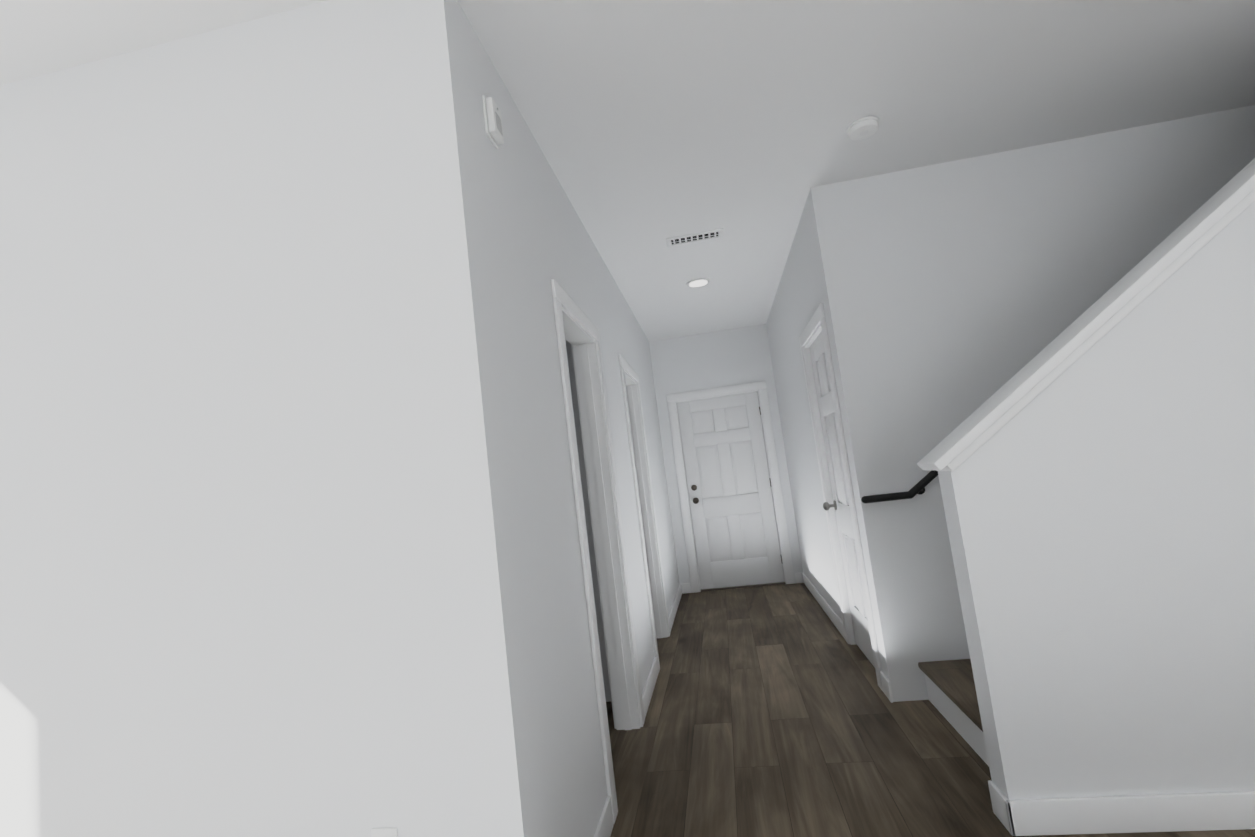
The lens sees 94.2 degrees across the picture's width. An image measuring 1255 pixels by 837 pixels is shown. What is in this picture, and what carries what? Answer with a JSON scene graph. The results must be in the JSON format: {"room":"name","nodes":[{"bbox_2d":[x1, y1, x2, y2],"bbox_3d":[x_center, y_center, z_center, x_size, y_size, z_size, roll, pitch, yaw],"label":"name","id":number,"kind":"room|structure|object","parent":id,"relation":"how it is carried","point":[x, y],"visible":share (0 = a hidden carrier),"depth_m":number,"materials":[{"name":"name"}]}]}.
{"room":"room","nodes":[
{"label":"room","id":0,"kind":"room"},
{"bbox_2d":[0,0,541,836],"bbox_3d":[-1.894,0.276,1.781,3.140,2.820,0.120,-8,-6,8],"label":"wall","id":1,"kind":"structure","parent":0,"point":[256,564],"depth_m":1.61,"materials":[{"name":"white paint"}]},
{"bbox_2d":[371,828,397,836],"bbox_3d":[-0.600,1.076,1.444,0.070,0.114,0.009,-8,-6,8],"label":"electrical outlet","id":2,"kind":"object","parent":1,"relation":"attached to","point":[384,832],"visible":1,"depth_m":1.45,"materials":[{"name":"white plastic"}]},
{"bbox_2d":[459,4,679,836],"bbox_3d":[-0.033,0.275,3.976,0.120,2.820,4.780,-8,-6,8],"label":"wall","id":3,"kind":"structure","parent":0,"point":[536,237],"depth_m":2.02,"materials":[{"name":"white paint"}]},
{"bbox_2d":[482,95,503,148],"bbox_3d":[-0.429,-0.956,1.877,0.034,0.130,0.090,-8,-6,8],"label":"box","id":4,"kind":"object","parent":3,"relation":"attached to","point":[493,122],"visible":0.98,"depth_m":1.84,"materials":[{"name":"white plastic"}]},
{"bbox_2d":[551,279,644,823],"bbox_3d":[-0.179,0.519,2.750,0.152,2.124,0.908,-8,-6,8],"label":"door frame","id":5,"kind":"structure","parent":3,"relation":"attached to","point":[577,329],"depth_m":3.05,"materials":[{"name":"white paint"}]},
{"bbox_2d":[594,796,613,836],"bbox_3d":[-0.128,1.435,1.776,0.014,0.105,0.830,-8,-6,8],"label":"baseboard","id":6,"kind":"structure","parent":3,"relation":"attached to","point":[604,828],"depth_m":2.09,"materials":[{"name":"white paint"}]},
{"bbox_2d":[618,354,670,671],"bbox_3d":[0.074,0.653,4.354,0.152,2.124,0.908,-8,-6,8],"label":"door frame","id":7,"kind":"structure","parent":3,"relation":"attached to","point":[653,569],"depth_m":4.66,"materials":[{"name":"white paint"}]},
{"bbox_2d":[642,657,658,716],"bbox_3d":[0.134,1.574,3.440,0.014,0.105,0.710,-8,-6,8],"label":"baseboard","id":8,"kind":"structure","parent":3,"relation":"attached to","point":[647,693],"depth_m":3.39,"materials":[{"name":"white paint"}]},
{"bbox_2d":[669,583,685,632],"bbox_3d":[0.462,1.740,5.436,0.040,0.105,1.510,-8,-6,8],"label":"baseboard","id":9,"kind":"structure","parent":3,"relation":"attached to","point":[681,590],"depth_m":5.45,"materials":[{"name":"white paint"}]},
{"bbox_2d":[565,340,610,701],"bbox_3d":[-1.634,0.452,3.808,3.020,2.820,0.120,-8,-6,8],"label":"wall","id":10,"kind":"structure","parent":0,"point":[589,528],"depth_m":3.51,"materials":[{"name":"white paint"}]},
{"bbox_2d":[0,0,1254,341],"bbox_3d":[0.292,-1.595,-0.043,9.150,0.140,13.500,-8,-6,8],"label":"ceiling","id":11,"kind":"structure","parent":0,"point":[652,124],"depth_m":2.40,"materials":[{"name":"white paint"}]},
{"bbox_2d":[666,228,722,246],"bbox_3d":[0.428,-1.150,3.718,0.360,0.008,0.140,-8,-6,8],"label":"ceiling vent","id":12,"kind":"object","parent":11,"relation":"in","point":[695,237],"visible":1,"depth_m":3.71,"materials":[{"name":"silver metal"}]},
{"bbox_2d":[686,278,709,286],"bbox_3d":[0.560,-1.072,4.615,0.190,0.012,0.190,-8,-6,8],"label":"recessed light","id":13,"kind":"object","parent":11,"relation":"in","point":[699,282],"visible":0.98,"depth_m":4.59,"materials":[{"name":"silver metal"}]},
{"bbox_2d":[846,116,878,139],"bbox_3d":[1.077,-1.321,2.665,0.140,0.038,0.140,-8,-6,8],"label":"smoke detector","id":14,"kind":"object","parent":11,"relation":"attached to","point":[862,128],"visible":1,"depth_m":2.63,"materials":[{"name":"white plastic"}]},
{"bbox_2d":[649,324,802,592],"bbox_3d":[1.495,0.321,6.220,8.500,2.820,0.120,-8,-6,8],"label":"wall","id":15,"kind":"structure","parent":0,"point":[722,358],"depth_m":6.30,"materials":[{"name":"white paint"}]},
{"bbox_2d":[666,381,794,592],"bbox_3d":[1.084,0.725,6.244,1.068,2.124,0.137,-8,-6,8],"label":"door frame","id":16,"kind":"structure","parent":15,"relation":"attached to","point":[759,388],"depth_m":6.20,"materials":[{"name":"white paint"}]},
{"bbox_2d":[677,392,784,588],"bbox_3d":[1.088,0.760,6.208,0.881,2.014,0.127,-8,-6,8],"label":"front door","id":17,"kind":"structure","parent":15,"relation":"in","point":[735,532],"depth_m":6.23,"materials":[{"name":"white paint"}]},
{"bbox_2d":[701,582,785,591],"bbox_3d":[1.213,1.768,6.149,0.880,0.014,0.110,-8,-6,8],"label":"sill","id":18,"kind":"structure","parent":15,"relation":"attached to","point":[756,585],"depth_m":6.10,"materials":[{"name":"brown metal"}]},
{"bbox_2d":[766,183,917,701],"bbox_3d":[1.470,0.157,4.602,0.120,2.820,3.100,-8,-6,8],"label":"wall","id":19,"kind":"structure","parent":0,"point":[814,274],"depth_m":3.20,"materials":[{"name":"white paint"}]},
{"bbox_2d":[798,572,844,638],"bbox_3d":[1.637,1.552,4.998,0.040,0.105,2.040,-8,-6,8],"label":"baseboard","id":20,"kind":"structure","parent":19,"relation":"attached to","point":[802,578],"depth_m":4.80,"materials":[{"name":"white paint"}]},
{"bbox_2d":[799,303,882,690],"bbox_3d":[1.365,0.422,3.632,0.152,2.124,0.908,-8,-6,8],"label":"door frame","id":21,"kind":"structure","parent":19,"relation":"attached to","point":[815,326],"depth_m":3.90,"materials":[{"name":"white paint"}]},
{"bbox_2d":[809,331,874,666],"bbox_3d":[1.316,0.470,3.635,0.119,2.018,0.714,-8,-6,8],"label":"closet door","id":22,"kind":"structure","parent":19,"relation":"in","point":[840,505],"depth_m":3.72,"materials":[{"name":"white paint"}]},
{"bbox_2d":[606,583,1254,836],"bbox_3d":[0.636,1.239,-0.334,9.150,0.120,13.500,-8,-6,8],"label":"floor","id":23,"kind":"structure","parent":0,"point":[773,711],"depth_m":2.62,"materials":[{"name":"brown wood"}]},
{"bbox_2d":[918,659,988,765],"bbox_3d":[3.048,-0.167,2.319,3.665,2.618,0.952,-8,-6,8],"label":"staircase","id":24,"kind":"structure","parent":23,"relation":"on","point":[951,691],"depth_m":2.60,"materials":[{"name":"white paint"}]},
{"bbox_2d":[833,105,1254,699],"bbox_3d":[3.240,-0.238,2.843,3.960,2.820,0.120,-8,-6,8],"label":"wall","id":25,"kind":"structure","parent":0,"point":[975,283],"depth_m":3.02,"materials":[{"name":"white paint"}]},
{"bbox_2d":[861,470,937,502],"bbox_3d":[2.415,-0.623,2.907,2.685,1.787,0.074,-8,-6,8],"label":"stair handrail","id":26,"kind":"object","parent":25,"relation":"attached to","point":[922,484],"visible":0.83,"depth_m":2.95,"materials":[{"name":"black wood"}]},
{"bbox_2d":[938,160,1254,799],"bbox_3d":[3.047,-0.324,1.783,4.010,2.820,0.120,-8,-6,8],"label":"wall","id":27,"kind":"structure","parent":0,"point":[1098,497],"depth_m":1.89,"materials":[{"name":"white paint"}]},
{"bbox_2d":[917,158,1254,470],"bbox_3d":[2.043,-0.746,1.977,2.213,1.600,0.180,-8,-6,8],"label":"trim","id":28,"kind":"structure","parent":27,"relation":"attached to","point":[1224,206],"depth_m":1.95,"materials":[{"name":"white paint"}]},
{"bbox_2d":[994,788,1254,835],"bbox_3d":[3.173,1.015,1.583,3.984,0.105,0.014,-8,-6,8],"label":"baseboard","id":29,"kind":"structure","parent":27,"relation":"attached to","point":[1152,813],"depth_m":1.81,"materials":[{"name":"white paint"}]}
]}

